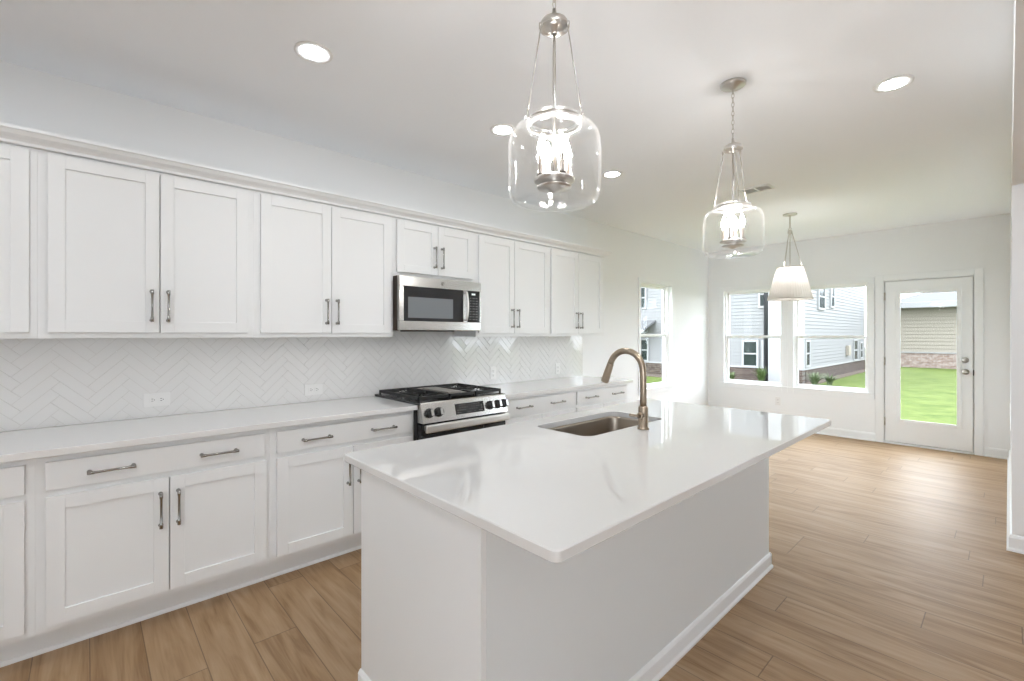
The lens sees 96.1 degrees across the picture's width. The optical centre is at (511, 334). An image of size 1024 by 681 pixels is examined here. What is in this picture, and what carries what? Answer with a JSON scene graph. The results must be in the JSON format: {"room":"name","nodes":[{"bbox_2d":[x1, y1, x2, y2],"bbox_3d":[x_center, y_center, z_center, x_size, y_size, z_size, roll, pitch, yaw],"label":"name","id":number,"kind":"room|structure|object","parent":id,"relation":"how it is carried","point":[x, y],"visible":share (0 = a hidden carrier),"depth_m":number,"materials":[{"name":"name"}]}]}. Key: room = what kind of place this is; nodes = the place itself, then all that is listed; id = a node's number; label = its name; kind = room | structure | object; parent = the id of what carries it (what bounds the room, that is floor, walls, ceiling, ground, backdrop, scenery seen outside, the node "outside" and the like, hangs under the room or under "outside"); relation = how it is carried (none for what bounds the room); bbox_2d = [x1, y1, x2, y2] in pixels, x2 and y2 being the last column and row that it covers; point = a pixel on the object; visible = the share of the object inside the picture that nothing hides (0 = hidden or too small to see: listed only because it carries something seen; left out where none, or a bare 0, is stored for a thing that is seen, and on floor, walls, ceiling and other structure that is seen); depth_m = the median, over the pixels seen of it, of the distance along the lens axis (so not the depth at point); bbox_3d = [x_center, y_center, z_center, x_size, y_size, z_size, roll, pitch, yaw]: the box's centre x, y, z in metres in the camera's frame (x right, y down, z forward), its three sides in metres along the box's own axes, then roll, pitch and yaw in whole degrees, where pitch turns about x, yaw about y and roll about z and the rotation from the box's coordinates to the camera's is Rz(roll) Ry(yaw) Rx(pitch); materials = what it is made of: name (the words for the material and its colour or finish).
{"room":"kitchen","nodes":[
{"label":"kitchen","id":0,"kind":"room"},
{"bbox_2d":[0,60,707,405],"bbox_3d":[-0.525,0.021,4.210,10.150,2.743,0.140,0,0,-43],"label":"wall","id":1,"kind":"structure","parent":0,"point":[29,98],"depth_m":3.71,"materials":[{"name":"white paint"}]},
{"bbox_2d":[0,142,37,338],"bbox_3d":[-2.615,-0.420,1.915,0.905,0.876,0.365,0,0,-43],"label":"upper cabinet","id":2,"kind":"object","parent":1,"relation":"attached to","point":[18,164],"visible":0.99,"depth_m":2.08,"materials":[{"name":"white paint"}]},
{"bbox_2d":[38,149,253,337],"bbox_3d":[-1.954,-0.420,2.527,0.897,0.876,0.365,0,0,-43],"label":"upper cabinet","id":3,"kind":"object","parent":1,"relation":"attached to","point":[124,251],"visible":1,"depth_m":2.37,"materials":[{"name":"white paint"}]},
{"bbox_2d":[0,331,582,431],"bbox_3d":[-1.135,0.039,3.545,5.332,0.938,0.007,0,0,-43],"label":"tile backsplash","id":4,"kind":"structure","parent":1,"relation":"attached to","point":[45,382],"depth_m":2.94,"materials":[{"name":"white tile"}]},
{"bbox_2d":[143,392,169,407],"bbox_3d":[-2.065,0.379,2.674,0.125,0.078,0.009,0,0,-43],"label":"wall outlet","id":5,"kind":"object","parent":4,"relation":"attached to","point":[151,399],"visible":1,"depth_m":2.67,"materials":[{"name":"white plastic"}]},
{"bbox_2d":[149,397,155,402],"bbox_3d":[-2.078,0.379,2.658,0.030,0.033,0.003,0,0,-43],"label":"socket","id":6,"kind":"object","parent":5,"relation":"attached to","point":[151,399],"depth_m":2.66,"materials":[{"name":"grey plastic"}]},
{"bbox_2d":[158,396,164,401],"bbox_3d":[-2.048,0.379,2.686,0.030,0.033,0.003,0,0,-43],"label":"socket","id":7,"kind":"object","parent":5,"relation":"attached to","point":[160,398],"depth_m":2.69,"materials":[{"name":"grey plastic"}]},
{"bbox_2d":[304,383,322,395],"bbox_3d":[-1.413,0.392,3.277,0.125,0.078,0.009,0,0,-43],"label":"wall outlet","id":8,"kind":"object","parent":4,"relation":"attached to","point":[309,389],"visible":1,"depth_m":3.28,"materials":[{"name":"white plastic"}]},
{"bbox_2d":[490,367,495,378],"bbox_3d":[-0.182,0.370,4.418,0.072,0.118,0.009,0,0,-43],"label":"wall outlet","id":9,"kind":"object","parent":4,"relation":"attached to","point":[492,369],"visible":1,"depth_m":4.41,"materials":[{"name":"white plastic"}]},
{"bbox_2d":[555,363,559,373],"bbox_3d":[0.502,0.377,5.051,0.072,0.118,0.009,0,0,-43],"label":"wall outlet","id":10,"kind":"object","parent":4,"relation":"attached to","point":[557,366],"visible":1,"depth_m":5.05,"materials":[{"name":"white plastic"}]},
{"bbox_2d":[0,122,612,256],"bbox_3d":[-0.976,-0.891,3.416,5.350,0.064,0.388,0,0,-43],"label":"crown molding","id":11,"kind":"structure","parent":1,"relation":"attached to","point":[9,133],"depth_m":2.65,"materials":[{"name":"white paint"}]},
{"bbox_2d":[254,191,392,337],"bbox_3d":[-1.290,-0.420,3.142,0.913,0.876,0.365,0,0,-43],"label":"upper cabinet","id":12,"kind":"object","parent":1,"relation":"attached to","point":[321,270],"visible":1,"depth_m":3.00,"materials":[{"name":"white paint"}]},
{"bbox_2d":[393,217,475,281],"bbox_3d":[-0.673,-0.644,3.712,0.766,0.428,0.365,0,0,-43],"label":"upper cabinet","id":13,"kind":"object","parent":1,"relation":"attached to","point":[420,249],"visible":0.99,"depth_m":3.57,"materials":[{"name":"white paint"}]},
{"bbox_2d":[393,275,480,331],"bbox_3d":[-0.650,-0.226,3.682,0.751,0.406,0.442,0,0,-43],"label":"microwave oven","id":14,"kind":"object","parent":13,"relation":"attached to","point":[420,304],"visible":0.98,"depth_m":3.51,"materials":[{"name":"silver metal"}]},
{"bbox_2d":[454,233,548,336],"bbox_3d":[-0.059,-0.420,4.281,0.909,0.876,0.365,0,0,-43],"label":"upper cabinet","id":15,"kind":"object","parent":1,"relation":"attached to","point":[513,275],"visible":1,"depth_m":4.14,"materials":[{"name":"white paint"}]},
{"bbox_2d":[549,247,603,335],"bbox_3d":[0.606,-0.420,4.897,0.903,0.876,0.365,0,0,-43],"label":"upper cabinet","id":16,"kind":"object","parent":1,"relation":"attached to","point":[576,279],"visible":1,"depth_m":4.74,"materials":[{"name":"white paint"}]},
{"bbox_2d":[638,277,674,395],"bbox_3d":[2.008,0.027,6.534,0.965,1.590,0.163,0,0,-43],"label":"window","id":17,"kind":"structure","parent":1,"relation":"in","point":[663,386],"depth_m":6.76,"materials":[{"name":"white plastic"}]},
{"bbox_2d":[0,0,1013,252],"bbox_3d":[2.308,-1.411,1.150,10.430,0.120,8.480,0,0,-43],"label":"ceiling","id":18,"kind":"structure","parent":0,"point":[420,87],"depth_m":2.56,"materials":[{"name":"white paint"}]},
{"bbox_2d":[294,41,332,63],"bbox_3d":[-0.949,-1.348,2.203,0.174,0.006,0.174,0,0,-43],"label":"recessed light","id":19,"kind":"object","parent":18,"relation":"in","point":[310,51],"visible":1,"depth_m":2.20,"materials":[{"name":"white plastic"}]},
{"bbox_2d":[490,124,515,135],"bbox_3d":[-0.059,-1.348,3.037,0.174,0.006,0.174,0,0,-43],"label":"recessed light","id":20,"kind":"object","parent":18,"relation":"in","point":[499,129],"visible":0.98,"depth_m":3.02,"materials":[{"name":"white plastic"}]},
{"bbox_2d":[508,0,601,212],"bbox_3d":[0.137,-0.888,1.496,0.302,0.926,0.302,0,0,-43],"label":"pendant light","id":21,"kind":"object","parent":18,"relation":"hanging from","point":[554,25],"visible":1,"depth_m":1.47,"materials":[{"name":"silver metal"}]},
{"bbox_2d":[534,131,574,192],"bbox_3d":[0.137,-0.552,1.496,0.132,0.184,0.132,0,0,-43],"label":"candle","id":22,"kind":"object","parent":21,"relation":"on","point":[547,181],"depth_m":1.47,"materials":[{"name":"white glass"}]},
{"bbox_2d":[508,111,601,212],"bbox_3d":[0.137,-0.563,1.496,0.302,0.277,0.302,0,0,-43],"label":"shade","id":23,"kind":"object","parent":21,"relation":"on","point":[547,181],"depth_m":1.47,"materials":[{"name":"clear glass"}]},
{"bbox_2d":[602,170,622,177],"bbox_3d":[0.843,-1.348,3.873,0.174,0.006,0.174,0,0,-43],"label":"recessed light","id":24,"kind":"object","parent":18,"relation":"in","point":[614,173],"visible":1,"depth_m":3.87,"materials":[{"name":"white plastic"}]},
{"bbox_2d":[704,77,757,258],"bbox_3d":[1.191,-0.888,2.481,0.302,0.926,0.302,0,0,-43],"label":"pendant light","id":25,"kind":"object","parent":18,"relation":"hanging from","point":[732,85],"visible":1,"depth_m":2.47,"materials":[{"name":"silver metal"}]},
{"bbox_2d":[719,214,746,248],"bbox_3d":[1.191,-0.552,2.481,0.132,0.184,0.132,0,0,-43],"label":"bulb","id":26,"kind":"object","parent":25,"relation":"on","point":[732,242],"depth_m":2.45,"materials":[{"name":"white glass"}]},
{"bbox_2d":[738,183,775,194],"bbox_3d":[2.271,-1.346,4.267,0.180,0.008,0.266,0,0,-43],"label":"ceiling vent","id":27,"kind":"object","parent":18,"relation":"in","point":[765,187],"visible":0.95,"depth_m":4.26,"materials":[{"name":"white plastic"}]},
{"bbox_2d":[767,212,813,300],"bbox_3d":[3.119,-0.862,5.162,0.452,0.976,0.452,0,0,-43],"label":"pendant","id":28,"kind":"object","parent":18,"relation":"hanging from","point":[790,283],"visible":1,"depth_m":5.04,"materials":[{"name":"white fabric"}]},
{"bbox_2d":[873,75,914,92],"bbox_3d":[2.053,-1.348,2.478,0.174,0.006,0.174,0,0,-43],"label":"recessed light","id":29,"kind":"object","parent":18,"relation":"in","point":[894,83],"visible":1,"depth_m":2.47,"materials":[{"name":"white plastic"}]},
{"bbox_2d":[0,433,1023,680],"bbox_3d":[2.308,1.452,1.150,10.430,0.120,8.480,0,0,-43],"label":"floor","id":30,"kind":"structure","parent":0,"point":[891,562],"depth_m":2.34,"materials":[{"name":"brown wood"}]},
{"bbox_2d":[0,459,36,667],"bbox_3d":[-2.513,0.951,1.811,0.914,0.883,0.655,0,0,-43],"label":"base cabinet","id":31,"kind":"object","parent":30,"relation":"on","point":[18,640],"visible":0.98,"depth_m":1.88,"materials":[{"name":"white paint"}]},
{"bbox_2d":[0,396,417,462],"bbox_3d":[-1.860,0.493,2.416,2.733,0.030,0.656,0,0,-43],"label":"countertop","id":32,"kind":"structure","parent":31,"relation":"on","point":[17,445],"depth_m":2.39,"materials":[{"name":"white stone"}]},
{"bbox_2d":[35,429,269,654],"bbox_3d":[-1.848,0.951,2.427,0.898,0.883,0.655,0,0,-43],"label":"base cabinet","id":33,"kind":"object","parent":30,"relation":"on","point":[125,536],"visible":1,"depth_m":2.17,"materials":[{"name":"white paint"}]},
{"bbox_2d":[264,410,412,579],"bbox_3d":[-1.188,0.951,3.038,0.901,0.883,0.655,0,0,-43],"label":"base cabinet","id":34,"kind":"object","parent":30,"relation":"on","point":[315,494],"visible":0.67,"depth_m":2.71,"materials":[{"name":"white paint"}]},
{"bbox_2d":[375,383,508,440],"bbox_3d":[-0.538,0.908,3.565,0.772,0.967,0.729,0,0,-43],"label":"gas range","id":35,"kind":"object","parent":30,"relation":"on","point":[443,409],"visible":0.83,"depth_m":3.33,"materials":[{"name":"silver metal"}]},
{"bbox_2d":[375,387,502,404],"bbox_3d":[-0.560,0.474,3.589,0.772,0.025,0.655,0,0,-43],"label":"cooktop","id":36,"kind":"object","parent":35,"relation":"in","point":[480,397],"depth_m":3.37,"materials":[{"name":"black metal"}]},
{"bbox_2d":[505,390,575,423],"bbox_3d":[0.056,0.951,4.190,0.949,0.883,0.655,0,0,-43],"label":"base cabinet","id":37,"kind":"object","parent":30,"relation":"on","point":[524,408],"visible":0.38,"depth_m":3.98,"materials":[{"name":"white paint"}]},
{"bbox_2d":[475,376,632,398],"bbox_3d":[0.386,0.493,4.495,1.849,0.030,0.656,0,0,-43],"label":"countertop","id":38,"kind":"structure","parent":37,"relation":"on","point":[535,387],"depth_m":4.38,"materials":[{"name":"white stone"}]},
{"bbox_2d":[358,457,772,680],"bbox_3d":[0.481,0.950,2.272,2.253,0.883,0.769,0,0,-43],"label":"kitchen island","id":39,"kind":"object","parent":30,"relation":"on","point":[444,597],"visible":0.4,"depth_m":1.63,"materials":[{"name":"white paint"}]},
{"bbox_2d":[344,399,830,562],"bbox_3d":[0.557,0.493,2.215,2.313,0.030,1.146,0,0,-43],"label":"island countertop","id":40,"kind":"structure","parent":39,"relation":"on","point":[555,496],"depth_m":1.65,"materials":[{"name":"white stone"}]},
{"bbox_2d":[548,416,651,435],"bbox_3d":[0.492,0.617,2.515,0.722,0.215,0.372,0,0,-43],"label":"sink","id":41,"kind":"object","parent":40,"relation":"in","point":[598,426],"visible":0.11,"depth_m":2.77,"materials":[{"name":"silver metal"}]},
{"bbox_2d":[601,348,648,429],"bbox_3d":[0.559,0.273,2.383,0.136,0.409,0.284,0,0,-43],"label":"kitchen faucet","id":42,"kind":"object","parent":40,"relation":"on","point":[642,415],"visible":1,"depth_m":2.32,"materials":[{"name":"beige metal"}]},
{"bbox_2d":[575,383,626,411],"bbox_3d":[0.724,0.951,4.809,0.873,0.883,0.655,0,0,-43],"label":"base cabinet","id":43,"kind":"object","parent":30,"relation":"on","point":[603,396],"visible":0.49,"depth_m":4.57,"materials":[{"name":"white paint"}]},
{"bbox_2d":[708,213,1010,457],"bbox_3d":[4.446,0.021,6.414,0.140,2.743,3.660,0,0,-43],"label":"wall","id":44,"kind":"structure","parent":0,"point":[979,242],"depth_m":6.01,"materials":[{"name":"white paint"}]},
{"bbox_2d":[719,285,787,391],"bbox_3d":[3.749,0.050,7.142,0.163,1.595,0.985,0,0,-43],"label":"window","id":45,"kind":"structure","parent":44,"relation":"in","point":[781,386],"depth_m":7.17,"materials":[{"name":"white plastic"}]},
{"bbox_2d":[775,397,780,404],"bbox_3d":[3.952,0.989,6.837,0.009,0.118,0.072,0,0,-43],"label":"wall outlet","id":46,"kind":"object","parent":44,"relation":"attached to","point":[777,399],"visible":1,"depth_m":6.83,"materials":[{"name":"white plastic"}]},
{"bbox_2d":[787,277,873,398],"bbox_3d":[4.427,0.050,6.410,0.163,1.595,1.010,0,0,-43],"label":"window","id":47,"kind":"structure","parent":44,"relation":"in","point":[794,335],"depth_m":6.34,"materials":[{"name":"white plastic"}]},
{"bbox_2d":[876,268,983,455],"bbox_3d":[5.099,0.315,5.657,0.230,2.155,0.980,0,0,-43],"label":"door","id":48,"kind":"structure","parent":44,"relation":"in","point":[966,437],"depth_m":5.57,"materials":[{"name":"white paint"}]},
{"bbox_2d":[1011,0,1023,535],"bbox_3d":[3.507,0.021,-0.145,10.150,2.743,4.950,0,0,-43],"label":"wall","id":49,"kind":"structure","parent":0,"point":[1017,156],"depth_m":2.94,"materials":[{"name":"white paint"}]},
{"bbox_2d":[816,427,1023,553],"bbox_3d":[4.868,1.339,3.505,3.194,0.106,8.176,0,0,-43],"label":"baseboard","id":50,"kind":"structure","parent":49,"relation":"attached to","point":[988,452],"depth_m":5.13,"materials":[{"name":"white paint"}]},
{"bbox_2d":[1010,259,1010,414],"bbox_3d":[4.540,0.052,4.098,0.920,1.390,0.142,0,0,-43],"label":"window","id":51,"kind":"structure","parent":49,"relation":"in","point":[1010,259],"depth_m":4.40,"materials":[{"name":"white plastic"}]},
{"bbox_2d":[1010,242,1011,441],"bbox_3d":[3.843,0.052,3.452,0.920,1.390,0.142,0,0,-43],"label":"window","id":52,"kind":"structure","parent":49,"relation":"in","point":[1011,242],"depth_m":3.19,"materials":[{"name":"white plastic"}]},
{"label":"outside","id":53,"kind":"structure","parent":0,"visible":0},
{"bbox_2d":[647,367,956,424],"bbox_3d":[14.079,1.742,14.232,100.000,0.300,95.000,0,0,-43],"label":"lawn","id":54,"kind":"structure","parent":53,"point":[927,394],"depth_m":13.08,"materials":[{"name":"green plant"}]},
{"bbox_2d":[641,286,864,383],"bbox_3d":[9.117,-2.758,21.268,10.720,8.700,10.730,0,0,-43],"label":"neighbor house","id":55,"kind":"structure","parent":54,"relation":"on","point":[833,311],"depth_m":16.20,"materials":[{"name":"grey"}]},
{"bbox_2d":[646,369,864,384],"bbox_3d":[9.021,1.577,20.982,10.450,0.030,10.220,0,0,-43],"label":"planting bed","id":56,"kind":"object","parent":54,"relation":"on","point":[862,370],"visible":0.29,"depth_m":17.53,"materials":[{"name":"brown soil"}]},
{"bbox_2d":[729,371,737,378],"bbox_3d":[7.503,1.402,15.700,0.485,0.319,0.544,0,0,-21],"label":"ornamental grass","id":57,"kind":"object","parent":56,"relation":"on","point":[732,376],"depth_m":15.69,"materials":[{"name":"green plant"}]},
{"bbox_2d":[750,366,768,380],"bbox_3d":[8.041,1.270,14.846,0.614,0.584,0.714,0,0,-43],"label":"ornamental grass","id":58,"kind":"object","parent":56,"relation":"on","point":[761,373],"depth_m":14.82,"materials":[{"name":"green plant"}]},
{"bbox_2d":[805,371,825,384],"bbox_3d":[9.152,1.324,13.952,0.818,0.475,0.838,0,0,6],"label":"ornamental grass","id":59,"kind":"object","parent":54,"relation":"on","point":[814,379],"depth_m":13.88,"materials":[{"name":"green plant"}]},
{"bbox_2d":[818,375,842,384],"bbox_3d":[9.902,1.372,14.359,0.701,0.379,0.743,0,0,8],"label":"ornamental grass","id":60,"kind":"object","parent":54,"relation":"on","point":[830,380],"depth_m":14.27,"materials":[{"name":"green plant"}]},
{"bbox_2d":[901,291,956,368],"bbox_3d":[26.864,-1.058,20.251,9.260,5.300,15.460,0,0,-43],"label":"house","id":61,"kind":"structure","parent":54,"relation":"on","point":[928,320],"depth_m":21.87,"materials":[{"name":"brown"}]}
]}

